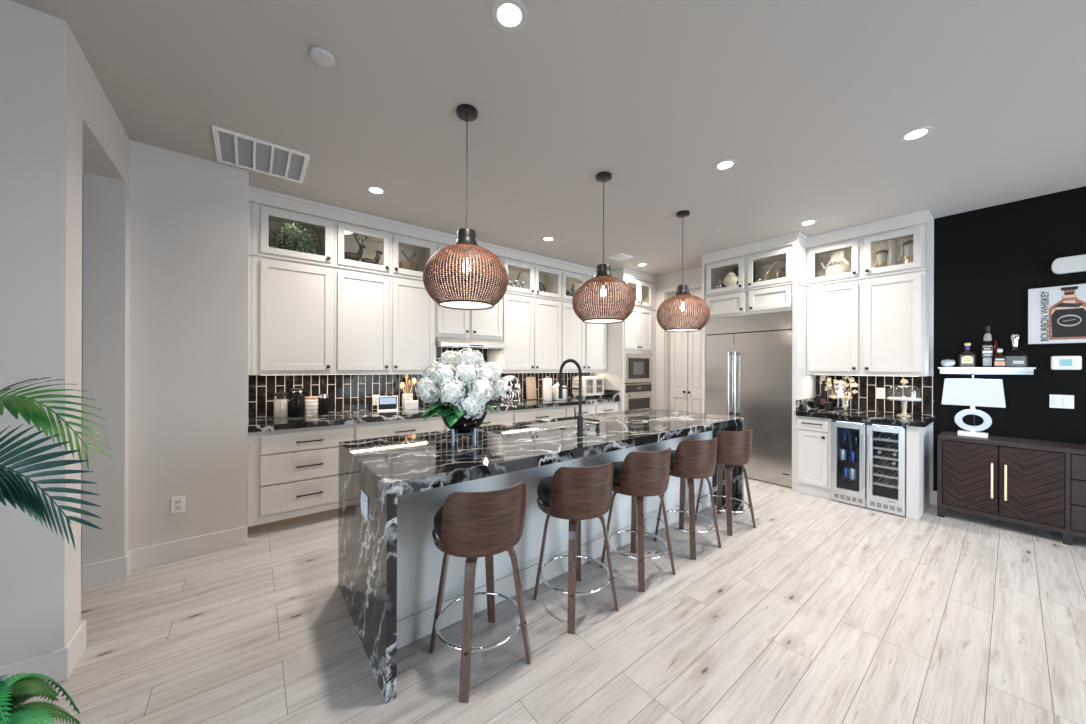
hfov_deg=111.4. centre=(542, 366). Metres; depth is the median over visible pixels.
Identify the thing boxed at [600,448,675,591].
bar stool
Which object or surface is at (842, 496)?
grille
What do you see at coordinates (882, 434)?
wine bottle
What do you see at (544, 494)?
seat cushion
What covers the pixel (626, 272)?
trim
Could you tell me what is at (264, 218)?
display cabinet
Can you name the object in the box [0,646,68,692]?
baseboard
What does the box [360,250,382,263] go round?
deer figurine
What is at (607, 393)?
side splash
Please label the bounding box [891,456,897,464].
wine bottle
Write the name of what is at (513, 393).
tray
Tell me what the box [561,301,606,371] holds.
upper cabinet
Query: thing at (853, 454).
drink can
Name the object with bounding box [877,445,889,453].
wine bottle
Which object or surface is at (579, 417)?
kitchen faucet
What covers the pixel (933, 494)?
baseboard
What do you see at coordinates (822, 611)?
floor
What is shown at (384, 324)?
upper cabinet
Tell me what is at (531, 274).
display cabinet
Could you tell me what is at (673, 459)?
seat cushion
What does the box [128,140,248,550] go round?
wall
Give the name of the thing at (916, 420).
countertop
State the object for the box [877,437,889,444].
wine bottle
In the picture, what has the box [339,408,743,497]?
island countertop
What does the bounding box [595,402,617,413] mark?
base cabinet
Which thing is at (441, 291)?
pendant lamp
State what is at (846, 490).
beverage cooler
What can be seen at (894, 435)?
wine bottle
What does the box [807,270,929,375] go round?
upper cabinet
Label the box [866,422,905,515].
beverage cooler
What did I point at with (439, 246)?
display cabinet
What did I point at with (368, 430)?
base cabinet
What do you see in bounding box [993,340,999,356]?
bottle
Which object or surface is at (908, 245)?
jar
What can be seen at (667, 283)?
wall
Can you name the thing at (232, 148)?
ceiling vent
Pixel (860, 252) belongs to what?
display cabinet
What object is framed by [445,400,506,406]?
gas cooktop
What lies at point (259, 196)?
trim
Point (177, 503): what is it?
power outlet
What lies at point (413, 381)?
wooden spoon
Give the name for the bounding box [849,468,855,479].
drink can
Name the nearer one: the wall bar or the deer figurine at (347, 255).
the wall bar
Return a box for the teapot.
[718,272,738,287]
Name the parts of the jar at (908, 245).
lid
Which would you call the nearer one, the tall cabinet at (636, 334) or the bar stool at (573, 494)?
the bar stool at (573, 494)
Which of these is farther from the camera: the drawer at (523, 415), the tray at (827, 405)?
the drawer at (523, 415)
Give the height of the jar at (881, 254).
0.285 m
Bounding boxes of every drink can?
[840,449,845,459]
[843,466,848,477]
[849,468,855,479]
[850,450,856,461]
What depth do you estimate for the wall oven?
5.93 m
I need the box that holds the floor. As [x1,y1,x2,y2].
[24,477,1085,723]
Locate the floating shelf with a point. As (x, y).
(943, 370)
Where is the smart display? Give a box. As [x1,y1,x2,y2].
[377,396,397,410]
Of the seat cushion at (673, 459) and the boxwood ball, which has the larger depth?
the boxwood ball
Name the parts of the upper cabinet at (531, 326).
door, door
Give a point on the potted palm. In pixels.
(13, 487)
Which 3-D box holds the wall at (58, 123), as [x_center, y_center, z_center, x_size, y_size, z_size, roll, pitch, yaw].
[-2.545,-0.076,2.032,0.180,2.935,1.108,0,0,-38]
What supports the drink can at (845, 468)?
on the beverage cooler at (846, 490)
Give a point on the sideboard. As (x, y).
(1041, 484)
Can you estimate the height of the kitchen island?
0.914 m
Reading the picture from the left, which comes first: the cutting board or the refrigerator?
the cutting board
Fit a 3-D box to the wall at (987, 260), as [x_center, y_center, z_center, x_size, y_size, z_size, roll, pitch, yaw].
[4.718,-0.052,3.014,0.120,2.935,6.400,0,0,-38]
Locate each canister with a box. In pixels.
[273,389,288,417]
[289,388,303,416]
[304,396,317,415]
[318,394,328,414]
[543,377,551,400]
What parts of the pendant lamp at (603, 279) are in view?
lamp shade, cord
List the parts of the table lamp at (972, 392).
lamp shade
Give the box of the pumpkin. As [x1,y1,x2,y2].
[941,357,955,366]
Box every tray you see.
[501,375,521,401]
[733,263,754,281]
[824,401,833,409]
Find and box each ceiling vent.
[212,125,309,183]
[608,253,632,260]
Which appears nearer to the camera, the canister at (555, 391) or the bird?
the bird
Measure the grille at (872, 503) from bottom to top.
0.092 m
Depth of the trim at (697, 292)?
6.18 m
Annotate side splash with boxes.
[596,389,619,397]
[796,397,817,410]
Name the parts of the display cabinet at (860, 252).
door, door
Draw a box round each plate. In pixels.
[361,490,367,520]
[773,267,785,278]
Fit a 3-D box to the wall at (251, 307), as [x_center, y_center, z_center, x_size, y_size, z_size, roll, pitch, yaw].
[-0.680,-0.070,5.200,5.406,2.935,0.120,0,0,-38]
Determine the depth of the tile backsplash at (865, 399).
4.08 m
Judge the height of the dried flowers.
0.405 m
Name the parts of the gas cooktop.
burner plate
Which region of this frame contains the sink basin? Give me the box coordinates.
[525,419,594,428]
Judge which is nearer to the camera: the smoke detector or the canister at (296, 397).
the smoke detector
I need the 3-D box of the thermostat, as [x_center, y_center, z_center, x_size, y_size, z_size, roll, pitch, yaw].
[4.491,-0.033,3.182,0.026,0.120,0.154,0,0,-38]
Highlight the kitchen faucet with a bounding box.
[558,359,583,434]
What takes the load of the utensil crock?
on the countertop at (267, 423)
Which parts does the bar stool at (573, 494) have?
leg, leg, leg, leg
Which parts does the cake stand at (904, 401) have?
plate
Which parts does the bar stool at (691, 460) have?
leg, leg, leg, leg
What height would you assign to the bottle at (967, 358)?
0.234 m
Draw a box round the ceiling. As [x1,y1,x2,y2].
[10,0,1085,275]
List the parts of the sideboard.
leg, door, handle, handle, door, leg, drawer, drawer, drawer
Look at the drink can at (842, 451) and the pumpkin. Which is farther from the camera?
the drink can at (842, 451)
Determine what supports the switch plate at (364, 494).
attached to the kitchen island
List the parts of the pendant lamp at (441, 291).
lamp shade, cord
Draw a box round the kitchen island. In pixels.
[338,408,743,703]
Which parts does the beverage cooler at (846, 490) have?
handle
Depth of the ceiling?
2.16 m
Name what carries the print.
attached to the wall at (987, 260)
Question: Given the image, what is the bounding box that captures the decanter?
[1003,334,1027,366]
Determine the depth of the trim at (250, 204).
3.20 m
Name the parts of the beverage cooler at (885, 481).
handle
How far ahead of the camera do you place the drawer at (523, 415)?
4.81 m
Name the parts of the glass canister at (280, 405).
lid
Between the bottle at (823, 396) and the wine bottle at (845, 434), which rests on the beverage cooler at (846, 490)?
the wine bottle at (845, 434)
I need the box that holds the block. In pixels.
[405,400,417,409]
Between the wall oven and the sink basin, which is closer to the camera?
the sink basin
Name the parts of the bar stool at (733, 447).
leg, leg, leg, leg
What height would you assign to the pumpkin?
0.104 m
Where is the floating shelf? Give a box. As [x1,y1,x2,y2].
[938,367,1035,374]
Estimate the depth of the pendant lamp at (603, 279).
2.81 m
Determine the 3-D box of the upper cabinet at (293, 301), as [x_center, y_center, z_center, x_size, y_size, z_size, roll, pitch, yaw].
[-2.372,-0.447,3.528,0.630,1.042,0.404,0,0,-38]
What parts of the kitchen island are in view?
waterfall panel, trim, waterfall panel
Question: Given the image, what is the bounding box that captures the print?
[1028,283,1085,344]
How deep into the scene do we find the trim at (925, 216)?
3.90 m
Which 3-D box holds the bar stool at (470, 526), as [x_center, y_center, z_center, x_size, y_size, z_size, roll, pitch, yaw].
[-0.319,0.968,1.818,0.440,0.862,0.486,0,0,-30]
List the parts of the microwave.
door, control panel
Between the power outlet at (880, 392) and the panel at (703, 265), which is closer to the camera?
the power outlet at (880, 392)
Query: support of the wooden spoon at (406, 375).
in the utensil crock
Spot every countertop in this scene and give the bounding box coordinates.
[248,396,619,432]
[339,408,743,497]
[794,407,934,426]
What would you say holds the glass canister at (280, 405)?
on the countertop at (267, 423)
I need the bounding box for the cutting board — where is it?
[525,377,536,399]
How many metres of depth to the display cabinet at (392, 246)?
3.96 m
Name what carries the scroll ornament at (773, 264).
in the display cabinet at (715, 271)
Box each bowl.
[441,405,487,433]
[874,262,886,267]
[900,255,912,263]
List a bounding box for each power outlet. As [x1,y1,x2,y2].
[171,496,184,513]
[373,395,379,404]
[876,388,884,397]
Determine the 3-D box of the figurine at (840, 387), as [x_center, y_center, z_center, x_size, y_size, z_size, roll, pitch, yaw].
[3.430,0.325,4.273,0.100,0.345,0.121,0,0,-38]
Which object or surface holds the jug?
in the display cabinet at (860, 252)
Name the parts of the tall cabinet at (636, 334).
door, frame, door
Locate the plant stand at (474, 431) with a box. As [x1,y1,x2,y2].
[452,428,475,445]
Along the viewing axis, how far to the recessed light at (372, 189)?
3.23 m
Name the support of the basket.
in the display cabinet at (392, 246)
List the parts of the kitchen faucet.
docking arm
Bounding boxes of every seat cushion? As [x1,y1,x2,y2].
[434,505,443,538]
[537,477,552,506]
[613,461,622,486]
[670,450,675,469]
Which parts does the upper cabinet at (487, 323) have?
door, door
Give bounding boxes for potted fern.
[0,673,80,723]
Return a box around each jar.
[874,250,888,267]
[900,240,912,263]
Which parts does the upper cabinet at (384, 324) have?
door, door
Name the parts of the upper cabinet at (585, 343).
door, door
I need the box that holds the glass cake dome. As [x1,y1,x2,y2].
[887,379,920,399]
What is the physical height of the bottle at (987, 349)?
0.388 m
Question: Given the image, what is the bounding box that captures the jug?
[821,251,850,275]
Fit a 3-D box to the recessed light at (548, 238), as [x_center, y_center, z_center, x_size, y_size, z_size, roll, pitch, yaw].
[0.064,-1.532,4.446,0.160,0.005,0.160,0,0,-38]
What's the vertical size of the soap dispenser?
0.054 m
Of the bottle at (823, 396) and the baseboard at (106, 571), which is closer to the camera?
the baseboard at (106, 571)
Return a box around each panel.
[702,264,705,413]
[792,243,815,490]
[906,425,928,519]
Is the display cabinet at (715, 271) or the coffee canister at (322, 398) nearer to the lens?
the coffee canister at (322, 398)
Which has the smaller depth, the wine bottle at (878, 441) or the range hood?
the wine bottle at (878, 441)
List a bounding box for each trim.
[248,202,251,374]
[249,186,595,302]
[611,268,657,309]
[665,288,701,409]
[701,231,807,296]
[806,209,933,285]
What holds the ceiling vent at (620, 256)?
in the ceiling
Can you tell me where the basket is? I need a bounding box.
[399,260,417,270]
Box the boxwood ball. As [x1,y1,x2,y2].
[268,222,324,254]
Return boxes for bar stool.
[429,482,531,702]
[533,462,618,633]
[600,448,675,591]
[653,437,720,559]
[695,429,755,535]
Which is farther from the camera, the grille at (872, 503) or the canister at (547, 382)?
the canister at (547, 382)
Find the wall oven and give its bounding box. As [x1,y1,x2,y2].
[624,383,652,410]
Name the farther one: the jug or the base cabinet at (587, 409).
the base cabinet at (587, 409)
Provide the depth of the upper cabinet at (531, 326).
5.04 m
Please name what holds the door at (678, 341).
in the wall at (667, 283)
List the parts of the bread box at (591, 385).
door, door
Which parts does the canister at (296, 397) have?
lid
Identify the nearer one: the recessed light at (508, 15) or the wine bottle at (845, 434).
the recessed light at (508, 15)
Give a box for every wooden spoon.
[400,382,404,393]
[405,374,408,393]
[409,378,416,393]
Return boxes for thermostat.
[1051,356,1081,369]
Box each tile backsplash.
[248,348,589,417]
[816,375,933,414]
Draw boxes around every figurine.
[344,234,368,260]
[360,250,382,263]
[566,283,574,295]
[833,380,847,410]
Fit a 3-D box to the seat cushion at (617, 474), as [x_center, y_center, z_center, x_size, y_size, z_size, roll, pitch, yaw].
[0.632,0.752,2.596,0.416,0.100,0.458,0,0,-24]
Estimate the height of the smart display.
0.159 m
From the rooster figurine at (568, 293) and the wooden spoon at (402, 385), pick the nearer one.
the wooden spoon at (402, 385)
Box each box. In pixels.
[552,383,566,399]
[572,376,603,397]
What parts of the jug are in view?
handle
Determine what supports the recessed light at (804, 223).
in the ceiling
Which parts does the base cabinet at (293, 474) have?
drawer, drawer, drawer, handle, handle, handle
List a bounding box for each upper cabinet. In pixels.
[251,255,333,374]
[334,267,435,373]
[436,285,501,339]
[488,293,560,372]
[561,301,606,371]
[705,284,792,318]
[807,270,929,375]
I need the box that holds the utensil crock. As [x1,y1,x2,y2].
[402,393,412,408]
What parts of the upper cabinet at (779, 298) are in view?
door, door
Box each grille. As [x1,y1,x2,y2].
[831,491,865,506]
[867,498,905,515]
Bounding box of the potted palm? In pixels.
[0,377,111,547]
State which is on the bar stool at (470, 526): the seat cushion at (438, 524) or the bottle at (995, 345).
the seat cushion at (438, 524)
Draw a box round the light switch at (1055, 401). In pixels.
[1049,394,1073,408]
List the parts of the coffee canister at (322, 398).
lid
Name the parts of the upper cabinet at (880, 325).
door, door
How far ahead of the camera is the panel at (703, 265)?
5.08 m
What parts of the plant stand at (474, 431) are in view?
post, post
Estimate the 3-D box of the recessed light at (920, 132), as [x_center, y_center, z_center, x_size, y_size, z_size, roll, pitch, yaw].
[2.447,-1.524,2.431,0.160,0.005,0.160,0,0,-38]
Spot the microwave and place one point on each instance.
(637, 367)
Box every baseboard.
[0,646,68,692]
[65,550,130,676]
[930,490,936,504]
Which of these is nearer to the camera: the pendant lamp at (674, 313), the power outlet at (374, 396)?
the pendant lamp at (674, 313)
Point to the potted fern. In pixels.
(13, 709)
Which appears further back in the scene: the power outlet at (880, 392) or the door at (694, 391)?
the door at (694, 391)
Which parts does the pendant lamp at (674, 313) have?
cord, lamp shade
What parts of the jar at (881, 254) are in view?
lid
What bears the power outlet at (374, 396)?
attached to the tile backsplash at (355, 392)
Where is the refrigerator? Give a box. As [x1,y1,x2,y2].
[705,311,791,487]
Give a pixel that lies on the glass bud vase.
(849, 394)
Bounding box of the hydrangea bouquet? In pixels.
[414,348,507,425]
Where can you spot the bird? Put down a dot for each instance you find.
(516, 282)
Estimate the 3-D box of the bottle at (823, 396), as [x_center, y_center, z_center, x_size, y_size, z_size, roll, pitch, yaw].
[3.348,0.332,4.425,0.071,0.330,0.070,0,0,-38]
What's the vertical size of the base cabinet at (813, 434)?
0.862 m
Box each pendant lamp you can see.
[423,104,507,309]
[572,171,634,323]
[656,210,709,331]
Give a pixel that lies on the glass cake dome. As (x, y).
(905, 380)
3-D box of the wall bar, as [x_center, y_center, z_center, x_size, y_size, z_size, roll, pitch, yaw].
[4.642,-0.869,2.975,0.050,0.136,0.660,0,0,-38]
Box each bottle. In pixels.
[820,381,826,408]
[842,422,848,442]
[852,423,859,443]
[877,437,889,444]
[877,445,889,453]
[879,432,890,436]
[891,433,897,437]
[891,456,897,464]
[959,343,976,366]
[981,326,993,366]
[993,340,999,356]
[994,349,1005,366]
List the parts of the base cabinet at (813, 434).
drawer, door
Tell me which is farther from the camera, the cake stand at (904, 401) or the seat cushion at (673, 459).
the cake stand at (904, 401)
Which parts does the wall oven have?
door, control panel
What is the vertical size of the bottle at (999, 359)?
0.170 m
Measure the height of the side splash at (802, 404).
0.120 m
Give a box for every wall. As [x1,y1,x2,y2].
[0,0,129,665]
[81,172,82,548]
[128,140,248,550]
[251,307,251,370]
[656,267,701,408]
[929,186,1085,503]
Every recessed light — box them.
[366,186,385,194]
[491,0,527,31]
[542,236,554,240]
[714,159,736,170]
[799,220,816,225]
[899,126,933,141]
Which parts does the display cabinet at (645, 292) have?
door, door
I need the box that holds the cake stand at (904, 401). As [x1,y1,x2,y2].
[886,398,922,415]
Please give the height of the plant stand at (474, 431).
0.135 m
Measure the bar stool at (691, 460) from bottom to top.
0.862 m
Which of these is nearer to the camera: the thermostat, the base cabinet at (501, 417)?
the thermostat
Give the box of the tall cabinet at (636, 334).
[590,305,655,410]
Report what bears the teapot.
in the display cabinet at (715, 271)
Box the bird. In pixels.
[508,272,524,287]
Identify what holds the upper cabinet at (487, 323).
attached to the wall at (251, 307)
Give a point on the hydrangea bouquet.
(465, 377)
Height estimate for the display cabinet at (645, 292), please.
0.438 m
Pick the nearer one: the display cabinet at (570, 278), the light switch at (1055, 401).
the light switch at (1055, 401)
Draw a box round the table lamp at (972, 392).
[941,375,1005,437]
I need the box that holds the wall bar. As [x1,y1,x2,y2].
[1051,254,1085,273]
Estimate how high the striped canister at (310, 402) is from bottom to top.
0.185 m
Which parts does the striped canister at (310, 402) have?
lid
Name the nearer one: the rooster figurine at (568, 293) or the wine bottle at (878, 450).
the wine bottle at (878, 450)
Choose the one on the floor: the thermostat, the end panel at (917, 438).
the end panel at (917, 438)
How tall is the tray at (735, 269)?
0.390 m
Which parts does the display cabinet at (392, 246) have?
door, door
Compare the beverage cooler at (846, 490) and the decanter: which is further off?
the beverage cooler at (846, 490)
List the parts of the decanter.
glass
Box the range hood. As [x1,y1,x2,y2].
[436,336,506,349]
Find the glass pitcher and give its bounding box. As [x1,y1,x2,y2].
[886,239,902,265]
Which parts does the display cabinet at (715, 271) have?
door, door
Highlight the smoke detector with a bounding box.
[309,46,334,66]
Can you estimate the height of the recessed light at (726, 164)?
0.005 m
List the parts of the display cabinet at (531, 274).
door, door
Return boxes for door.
[670,329,687,411]
[687,311,701,412]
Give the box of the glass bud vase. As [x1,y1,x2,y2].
[841,392,850,409]
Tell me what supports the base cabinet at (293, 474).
on the floor
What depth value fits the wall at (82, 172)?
2.54 m
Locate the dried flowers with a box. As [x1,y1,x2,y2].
[820,375,857,406]
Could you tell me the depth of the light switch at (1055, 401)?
3.20 m
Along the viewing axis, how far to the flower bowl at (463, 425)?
2.25 m
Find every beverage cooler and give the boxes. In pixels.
[831,419,866,506]
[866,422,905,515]
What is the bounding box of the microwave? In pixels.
[624,353,651,382]
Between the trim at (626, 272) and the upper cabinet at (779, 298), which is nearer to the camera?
the upper cabinet at (779, 298)
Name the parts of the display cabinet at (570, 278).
door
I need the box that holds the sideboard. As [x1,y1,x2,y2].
[937,431,1085,545]
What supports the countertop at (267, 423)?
on the base cabinet at (293, 474)
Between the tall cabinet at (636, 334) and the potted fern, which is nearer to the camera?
the potted fern
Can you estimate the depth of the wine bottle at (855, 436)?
3.86 m
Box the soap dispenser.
[583,423,599,430]
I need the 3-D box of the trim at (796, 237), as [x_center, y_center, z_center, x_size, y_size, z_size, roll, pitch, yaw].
[2.785,-1.238,4.830,0.669,0.574,1.150,0,0,-38]
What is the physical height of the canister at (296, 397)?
0.270 m
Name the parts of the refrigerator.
freezer door, handle, handle, vent panel, door, kick plate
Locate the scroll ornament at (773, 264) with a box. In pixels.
[757,259,785,281]
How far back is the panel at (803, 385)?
4.24 m
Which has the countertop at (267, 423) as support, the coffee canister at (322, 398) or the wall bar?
the coffee canister at (322, 398)
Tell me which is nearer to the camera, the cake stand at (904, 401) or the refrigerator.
the cake stand at (904, 401)
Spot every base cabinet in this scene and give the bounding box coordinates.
[248,424,353,534]
[354,416,443,439]
[444,410,512,429]
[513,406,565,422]
[565,403,594,416]
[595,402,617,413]
[796,416,831,498]
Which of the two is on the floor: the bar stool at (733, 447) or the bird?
the bar stool at (733, 447)
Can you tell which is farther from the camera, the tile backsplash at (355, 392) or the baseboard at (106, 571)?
the tile backsplash at (355, 392)
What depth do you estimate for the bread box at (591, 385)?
5.94 m
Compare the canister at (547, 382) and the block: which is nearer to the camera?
the block
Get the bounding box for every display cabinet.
[252,203,334,264]
[334,221,436,278]
[437,243,502,283]
[503,258,560,299]
[561,270,603,303]
[608,276,655,309]
[705,245,792,295]
[807,224,930,284]

